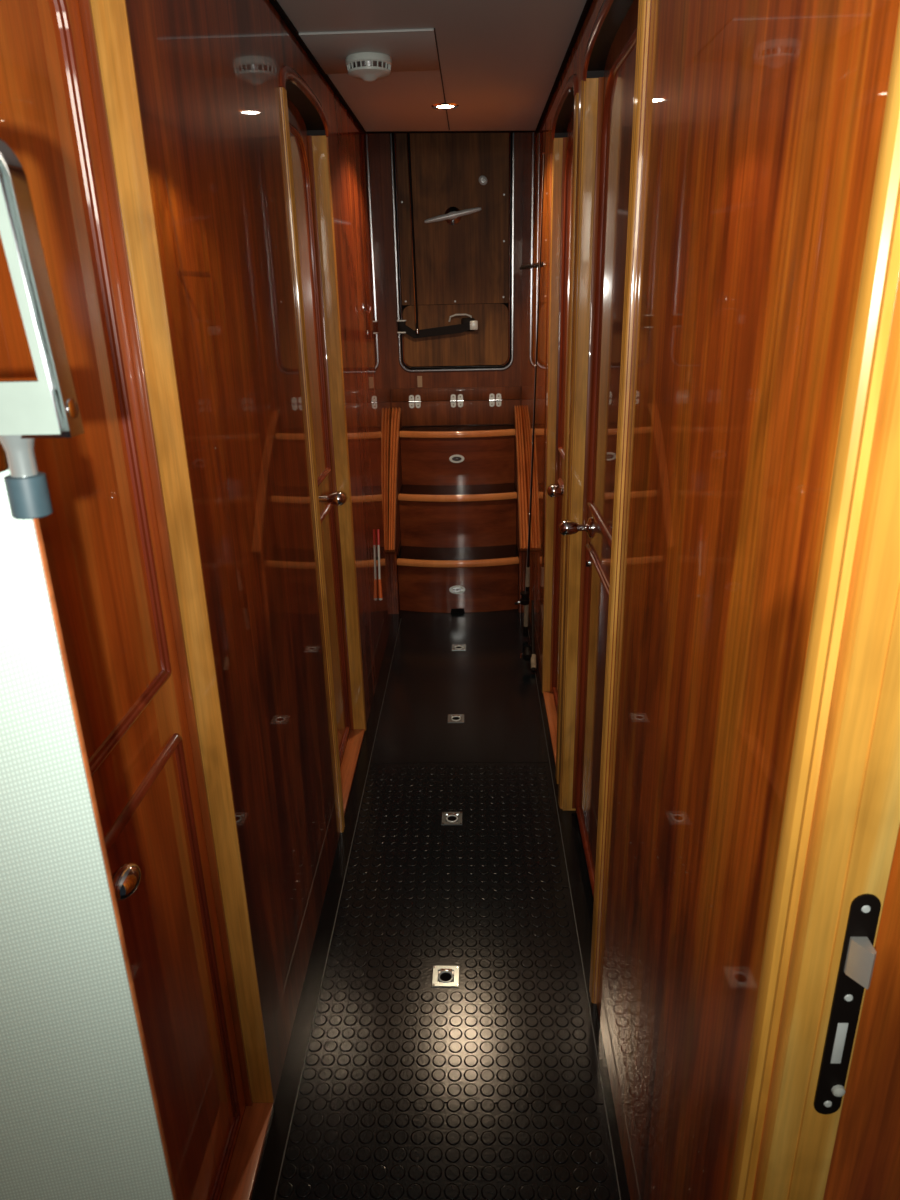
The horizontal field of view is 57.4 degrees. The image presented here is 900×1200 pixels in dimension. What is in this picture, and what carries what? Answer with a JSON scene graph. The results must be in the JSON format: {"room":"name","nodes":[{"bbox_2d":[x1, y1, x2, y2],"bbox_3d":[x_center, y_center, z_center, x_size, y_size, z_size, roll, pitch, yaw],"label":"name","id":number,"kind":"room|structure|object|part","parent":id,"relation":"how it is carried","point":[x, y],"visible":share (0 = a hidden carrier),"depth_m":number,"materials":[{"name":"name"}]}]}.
{"room":"ship interior","nodes":[
{"label":"ship interior","id":0,"kind":"room"},
{"bbox_2d":[126,0,388,1104],"bbox_3d":[-0.367,-0.188,1.795,0.050,2.000,3.370,-1,21,2],"label":"wall","id":1,"kind":"structure","parent":0,"point":[207,72],"depth_m":1.53,"materials":[{"name":"brown wood"}]},
{"bbox_2d":[0,0,273,1199],"bbox_3d":[-0.403,0.203,0.847,0.086,1.941,0.870,-1,21,2],"label":"door","id":2,"kind":"structure","parent":1,"relation":"in","point":[120,535],"depth_m":1.06,"materials":[{"name":"brown wood"}]},
{"bbox_3d":[-0.422,-0.193,0.698,0.010,0.915,0.708,-1,21,2],"label":"panel moulding","id":3,"kind":"part","parent":2,"relation":"part of","materials":[{"name":"brown wood"}]},
{"bbox_3d":[-0.378,0.327,0.956,0.033,0.033,0.054,-1,21,2],"label":"knob","id":4,"kind":"part","parent":2,"relation":"part of","materials":[{"name":"silver metal"}]},
{"bbox_3d":[-0.402,0.693,1.032,0.010,0.801,0.708,-1,21,2],"label":"panel moulding","id":5,"kind":"part","parent":2,"relation":"part of","materials":[{"name":"brown wood"}]},
{"bbox_3d":[-0.372,1.105,1.188,0.050,0.012,0.812,-1,21,2],"label":"sill","id":6,"kind":"part","parent":2,"relation":"part of","materials":[{"name":"brown wood"}]},
{"bbox_2d":[269,0,365,133],"bbox_3d":[-0.369,-0.970,1.045,0.010,0.008,4.220,-1,21,2],"label":"trim","id":7,"kind":"structure","parent":1,"relation":"attached to","point":[275,4],"depth_m":2.03,"materials":[{"name":"brown wood"}]},
{"bbox_2d":[279,65,366,832],"bbox_3d":[-0.344,-0.342,2.303,0.122,1.931,0.609,-1,21,2],"label":"door","id":8,"kind":"structure","parent":1,"relation":"in","point":[305,127],"depth_m":2.36,"materials":[{"name":"brown wood"}]},
{"bbox_3d":[-0.343,-1.204,1.981,0.008,0.076,0.594,-1,21,2],"label":"arched casing","id":9,"kind":"part","parent":8,"relation":"part of","materials":[{"name":"brown wood"}]},
{"bbox_3d":[-0.381,-0.740,2.157,0.010,0.905,0.431,-1,21,2],"label":"panel moulding","id":10,"kind":"part","parent":8,"relation":"part of","materials":[{"name":"brown wood"}]},
{"bbox_3d":[-0.326,-0.276,2.247,0.084,0.038,0.038,-1,21,2],"label":"knob","id":11,"kind":"part","parent":8,"relation":"part of","materials":[{"name":"silver metal"}]},
{"bbox_3d":[-0.361,0.142,2.490,0.010,0.801,0.431,-1,21,2],"label":"panel moulding","id":12,"kind":"part","parent":8,"relation":"part of","materials":[{"name":"brown wood"}]},
{"bbox_3d":[-0.317,-0.408,2.588,0.003,1.850,0.028,-1,21,2],"label":"casing","id":13,"kind":"part","parent":8,"relation":"part of","materials":[{"name":"brown wood"}]},
{"bbox_3d":[-0.332,0.554,2.645,0.050,0.012,0.535,-1,21,2],"label":"sill","id":14,"kind":"part","parent":8,"relation":"part of","materials":[{"name":"brown wood"}]},
{"bbox_2d":[377,529,381,600],"bbox_3d":[-0.284,-0.140,3.306,0.016,0.282,0.074,-2,21,-1],"label":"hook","id":15,"kind":"object","parent":1,"relation":"attached to","point":[378,530],"visible":1,"depth_m":3.30,"materials":[{"name":"metal"}]},
{"bbox_2d":[363,133,397,629],"bbox_3d":[-0.329,-1.403,3.596,0.050,3.000,0.861,-1,21,1],"label":"wall","id":16,"kind":"structure","parent":0,"point":[371,140],"depth_m":3.61,"materials":[{"name":"brown wood"}]},
{"bbox_2d":[220,571,629,1199],"bbox_3d":[-0.019,0.704,2.299,1.300,0.041,5.400,-1,21,2],"label":"floor","id":17,"kind":"structure","parent":0,"point":[268,1172],"depth_m":1.96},
{"bbox_2d":[0,139,177,1199],"bbox_3d":[-0.386,0.488,0.660,0.415,1.517,0.046,-1,21,2],"label":"panel","id":18,"kind":"object","parent":17,"relation":"on","point":[80,1118],"depth_m":0.57,"materials":[{"name":"white"}]},
{"bbox_3d":[-0.225,-0.073,0.431,0.020,0.030,0.020,-1,21,2],"label":"post","id":19,"kind":"part","parent":18,"relation":"part of","materials":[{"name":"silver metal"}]},
{"bbox_3d":[-0.237,-0.135,0.416,0.087,0.186,0.039,-1,21,2],"label":"grab bracket","id":20,"kind":"part","parent":18,"relation":"part of","materials":[{"name":"white metal"}]},
{"bbox_2d":[388,407,403,613],"bbox_3d":[-0.273,-0.451,4.051,0.052,0.895,0.674,-1,21,2],"label":"stair stringer","id":21,"kind":"object","parent":17,"relation":"on","point":[395,469],"visible":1,"depth_m":3.93,"materials":[{"name":"brown wood"}]},
{"bbox_2d":[275,612,619,1199],"bbox_3d":[0.021,0.656,2.365,0.587,0.002,3.360,-1,21,2],"label":"rubber floor mat","id":22,"kind":"object","parent":17,"relation":"on","point":[488,1087],"visible":1,"depth_m":1.86,"materials":[{"name":"black rubber"}]},
{"bbox_2d":[432,966,459,987],"bbox_3d":[-0.009,0.847,1.854,0.061,0.005,0.061,-1,21,2],"label":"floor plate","id":23,"kind":"object","parent":22,"relation":"on","point":[443,976],"visible":1,"depth_m":1.85,"materials":[{"name":"silver metal"}]},
{"bbox_2d":[440,973,451,981],"bbox_3d":[-0.009,0.850,1.851,0.033,0.001,0.033,-1,21,2],"label":"hole","id":24,"kind":"object","parent":23,"relation":"on","point":[444,977],"depth_m":1.85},
{"bbox_2d":[441,812,462,824],"bbox_3d":[0.006,0.638,2.408,0.061,0.005,0.061,-1,21,2],"label":"ring","id":25,"kind":"object","parent":22,"relation":"on","point":[448,818],"visible":1,"depth_m":2.41,"materials":[{"name":"silver metal"}]},
{"bbox_2d":[448,816,456,820],"bbox_3d":[0.006,0.641,2.405,0.033,0.001,0.033,-1,21,2],"label":"hole","id":26,"kind":"object","parent":25,"relation":"on","point":[450,818],"depth_m":2.41,"materials":[{"name":"black"}]},
{"bbox_2d":[447,714,464,722],"bbox_3d":[0.022,0.426,2.968,0.061,0.005,0.061,-1,21,2],"label":"ring","id":27,"kind":"object","parent":22,"relation":"on","point":[452,718],"visible":1,"depth_m":2.97,"materials":[{"name":"silver metal"}]},
{"bbox_2d":[452,644,465,650],"bbox_3d":[0.038,0.204,3.555,0.061,0.005,0.061,-1,21,2],"label":"ring","id":28,"kind":"object","parent":22,"relation":"on","point":[455,647],"visible":1,"depth_m":3.55,"materials":[{"name":"silver metal"}]},
{"bbox_2d":[520,600,535,671],"bbox_3d":[0.317,0.146,3.376,0.068,0.219,0.259,-1,21,2],"label":"fishing rod","id":29,"kind":"object","parent":22,"relation":"on","point":[528,654],"visible":1,"depth_m":3.34,"materials":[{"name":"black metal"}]},
{"bbox_2d":[515,124,545,636],"bbox_3d":[0.293,-0.702,3.150,0.070,1.944,0.293,-2,21,-2],"label":"fishing rod","id":30,"kind":"object","parent":22,"relation":"on","point":[524,600],"visible":1,"depth_m":3.28,"materials":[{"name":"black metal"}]},
{"bbox_2d":[397,545,518,612],"bbox_3d":[0.041,-0.103,4.005,0.575,0.264,0.266,-1,21,2],"label":"stair step","id":31,"kind":"structure","parent":17,"relation":"on","point":[431,579],"depth_m":3.92,"materials":[{"name":"brown wood"}]},
{"bbox_2d":[398,483,516,547],"bbox_3d":[0.041,-0.423,4.108,0.575,0.264,0.266,-1,21,2],"label":"stair step","id":32,"kind":"structure","parent":31,"relation":"on","point":[445,516],"depth_m":4.02,"materials":[{"name":"brown wood"}]},
{"bbox_2d":[400,424,514,484],"bbox_3d":[0.040,-0.736,4.184,0.575,0.272,0.209,-1,21,2],"label":"stair step","id":33,"kind":"structure","parent":32,"relation":"on","point":[455,454],"depth_m":4.12,"materials":[{"name":"brown wood"}]},
{"bbox_2d":[514,405,528,612],"bbox_3d":[0.348,-0.457,4.031,0.045,0.895,0.674,-1,21,2],"label":"stair stringer","id":34,"kind":"object","parent":17,"relation":"on","point":[522,528],"visible":0.88,"depth_m":3.88,"materials":[{"name":"brown wood"}]},
{"bbox_2d":[277,0,586,131],"bbox_3d":[-0.050,-1.011,1.074,0.767,0.045,4.320,-1,21,2],"label":"ceiling","id":35,"kind":"structure","parent":0,"point":[501,61],"depth_m":2.04,"materials":[{"name":"plastic"}]},
{"bbox_2d":[345,52,391,81],"bbox_3d":[-0.203,-1.333,2.069,0.116,0.051,0.116,-1,21,2],"label":"smoke detector","id":36,"kind":"object","parent":35,"relation":"attached to","point":[365,66],"visible":1,"depth_m":2.03,"materials":[{"name":"white plastic"}]},
{"bbox_2d":[434,28,449,129],"bbox_3d":[-0.019,-1.506,2.436,0.003,0.002,1.260,-1,21,2],"label":"joint","id":37,"kind":"object","parent":35,"relation":"attached to","point":[434,28],"visible":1,"depth_m":2.20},
{"bbox_2d":[431,103,458,109],"bbox_3d":[-0.016,-1.579,2.633,0.088,0.004,0.088,-1,21,2],"label":"recessed light","id":38,"kind":"object","parent":35,"relation":"in","point":[440,106],"visible":1,"depth_m":2.63,"materials":[{"name":"silver metal"}]},
{"bbox_2d":[366,131,534,132],"bbox_3d":[-0.005,-2.215,2.896,0.778,1.000,0.038,-3,21,-5],"label":"wall header","id":39,"kind":"structure","parent":0,"point":[371,131],"depth_m":3.07,"materials":[{"name":"brown wood"}]},
{"bbox_2d":[379,133,522,570],"bbox_3d":[0.031,-1.566,4.006,0.760,3.000,0.040,-1,21,2],"label":"wall","id":40,"kind":"structure","parent":0,"point":[400,378],"depth_m":4.04,"materials":[{"name":"brown wood"}]},
{"bbox_2d":[417,376,421,386],"bbox_3d":[-0.153,-1.105,4.162,0.024,0.055,0.002,-1,21,2],"label":"tape strip","id":41,"kind":"object","parent":40,"relation":"attached to","point":[419,378],"visible":1,"depth_m":4.16,"materials":[{"name":"beige paper"}]},
{"bbox_2d":[390,133,514,371],"bbox_3d":[0.013,-1.945,3.814,0.572,1.714,0.052,-1,21,2],"label":"hatch","id":42,"kind":"object","parent":40,"relation":"attached to","point":[463,183],"visible":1,"depth_m":3.93,"materials":[{"name":"brown wood"}]},
{"bbox_2d":[397,314,477,337],"bbox_3d":[-0.063,-1.347,4.045,0.400,0.110,0.041,-1,21,2],"label":"stay","id":43,"kind":"object","parent":42,"relation":"attached to","point":[467,324],"visible":1,"depth_m":4.04,"materials":[{"name":"black metal"}]},
{"bbox_2d":[407,133,418,333],"bbox_3d":[-0.183,-2.011,3.782,0.040,1.500,0.020,18,28,41],"label":"rod","id":44,"kind":"object","parent":43,"relation":"attached to","point":[408,134],"visible":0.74,"depth_m":3.88,"materials":[{"name":"black metal"}]},
{"bbox_3d":[-0.070,-1.327,4.048,0.330,0.072,0.012,-1,21,2],"label":"arm","id":45,"kind":"part","parent":43,"relation":"part of","materials":[{"name":"black metal"}]},
{"bbox_3d":[0.013,-1.802,3.853,0.268,0.062,0.024,-1,21,2],"label":"lever","id":46,"kind":"part","parent":42,"relation":"part of","materials":[{"name":"silver metal"}]},
{"bbox_3d":[0.013,-1.809,3.873,0.080,0.080,0.030,-1,21,2],"label":"handle","id":47,"kind":"part","parent":42,"relation":"part of","materials":[{"name":"silver metal"}]},
{"bbox_2d":[391,386,519,425],"bbox_3d":[0.031,-0.986,4.192,0.654,0.186,0.019,-1,21,2],"label":"flap","id":48,"kind":"object","parent":40,"relation":"attached to","point":[489,405],"visible":0.98,"depth_m":4.19,"materials":[{"name":"brown wood"}]},
{"bbox_2d":[521,132,538,622],"bbox_3d":[0.362,-1.418,3.593,0.038,3.000,0.821,-1,21,1],"label":"wall","id":49,"kind":"structure","parent":0,"point":[531,139],"depth_m":3.61,"materials":[{"name":"brown wood"}]},
{"bbox_2d":[519,261,543,269],"bbox_3d":[0.291,-1.190,2.932,0.015,0.025,0.143,-15,25,-32],"label":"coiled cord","id":50,"kind":"object","parent":49,"relation":"attached to","point":[535,265],"visible":1,"depth_m":2.93,"materials":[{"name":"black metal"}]},
{"bbox_2d":[532,0,899,1199],"bbox_3d":[0.331,-0.295,2.038,0.037,2.000,2.883,-1,21,2],"label":"wall","id":51,"kind":"structure","parent":0,"point":[763,125],"depth_m":0.86,"materials":[{"name":"brown wood"}]},
{"bbox_2d":[542,74,578,783],"bbox_3d":[0.344,-0.452,2.523,0.094,1.951,0.645,-1,21,2],"label":"door","id":52,"kind":"structure","parent":51,"relation":"in","point":[564,135],"depth_m":2.61,"materials":[{"name":"brown wood"}]},
{"bbox_3d":[0.334,-0.523,2.826,0.003,1.870,0.028,-1,21,2],"label":"casing","id":53,"kind":"part","parent":52,"relation":"part of","materials":[{"name":"brown wood"}]},
{"bbox_3d":[0.366,0.453,2.872,0.037,0.012,0.562,-1,21,2],"label":"sill","id":54,"kind":"part","parent":52,"relation":"part of","materials":[{"name":"brown wood"}]},
{"bbox_3d":[0.327,-0.336,2.537,0.056,0.040,0.040,-1,21,2],"label":"knob","id":55,"kind":"part","parent":52,"relation":"part of","materials":[{"name":"silver metal"}]},
{"bbox_3d":[0.370,0.040,2.716,0.010,0.801,0.458,-1,21,2],"label":"panel moulding","id":56,"kind":"part","parent":52,"relation":"part of","materials":[{"name":"brown wood"}]},
{"bbox_3d":[0.302,-1.323,2.202,0.008,0.076,0.621,-1,21,2],"label":"arched casing","id":57,"kind":"part","parent":52,"relation":"part of","materials":[{"name":"brown wood"}]},
{"bbox_3d":[0.349,-0.851,2.380,0.010,0.925,0.458,-1,21,2],"label":"panel moulding","id":58,"kind":"part","parent":52,"relation":"part of","materials":[{"name":"brown wood"}]},
{"bbox_3d":[0.316,-0.308,2.256,0.006,1.870,0.043,-1,21,2],"label":"casing","id":59,"kind":"part","parent":52,"relation":"part of","materials":[{"name":"brown wood"}]},
{"bbox_2d":[535,0,592,132],"bbox_3d":[0.269,-0.992,1.066,0.010,0.008,4.310,-1,21,2],"label":"trim","id":60,"kind":"structure","parent":51,"relation":"attached to","point":[588,3],"depth_m":2.08,"materials":[{"name":"brown wood"}]},
{"bbox_2d":[558,0,650,1003],"bbox_3d":[0.316,-0.175,1.790,0.110,1.950,0.767,-1,21,2],"label":"door","id":61,"kind":"structure","parent":51,"relation":"in","point":[613,84],"depth_m":1.82,"materials":[{"name":"brown wood"}]},
{"bbox_3d":[0.305,-0.179,2.041,0.072,0.038,0.038,-1,21,2],"label":"knob","id":62,"kind":"part","parent":61,"relation":"part of","materials":[{"name":"silver metal"}]},
{"bbox_3d":[0.310,-0.263,2.138,0.011,1.870,0.056,-1,21,2],"label":"casing","id":63,"kind":"part","parent":61,"relation":"part of","materials":[{"name":"brown wood"}]},
{"bbox_3d":[0.349,0.322,1.969,0.010,0.801,0.554,-1,21,2],"label":"panel moulding","id":64,"kind":"part","parent":61,"relation":"part of","materials":[{"name":"brown wood"}]},
{"bbox_3d":[0.281,-1.041,1.456,0.008,0.077,0.716,-1,21,2],"label":"arched casing","id":65,"kind":"part","parent":61,"relation":"part of","materials":[{"name":"brown wood"}]},
{"bbox_3d":[0.329,-0.569,1.633,0.010,0.925,0.554,-1,21,2],"label":"panel moulding","id":66,"kind":"part","parent":61,"relation":"part of","materials":[{"name":"brown wood"}]},
{"bbox_3d":[0.291,-0.009,1.466,0.011,1.870,0.040,-1,21,2],"label":"casing","id":67,"kind":"part","parent":61,"relation":"part of","materials":[{"name":"brown wood"}]},
{"bbox_2d":[728,9,899,1199],"bbox_3d":[0.284,0.222,0.683,0.021,1.990,0.018,-1,21,2],"label":"trim","id":68,"kind":"structure","parent":51,"relation":"attached to","point":[881,261],"depth_m":0.59,"materials":[{"name":"beige wood"}]},
{"bbox_2d":[752,274,899,1199],"bbox_3d":[0.336,0.138,0.917,0.062,1.980,0.565,-1,21,2],"label":"door frame","id":69,"kind":"structure","parent":51,"relation":"in","point":[855,826],"depth_m":0.67,"materials":[{"name":"brown wood"}]},
{"bbox_3d":[0.347,0.360,0.722,0.024,0.252,0.002,-1,21,2],"label":"lock plate","id":70,"kind":"part","parent":69,"relation":"part of","materials":[{"name":"black metal"}]},
{"bbox_2d":[823,827,899,1199],"bbox_3d":[0.594,0.197,0.716,0.463,2.000,0.030,-1,21,2],"label":"door","id":71,"kind":"structure","parent":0,"point":[865,1162],"depth_m":0.81,"materials":[{"name":"brown wood"}]}
]}

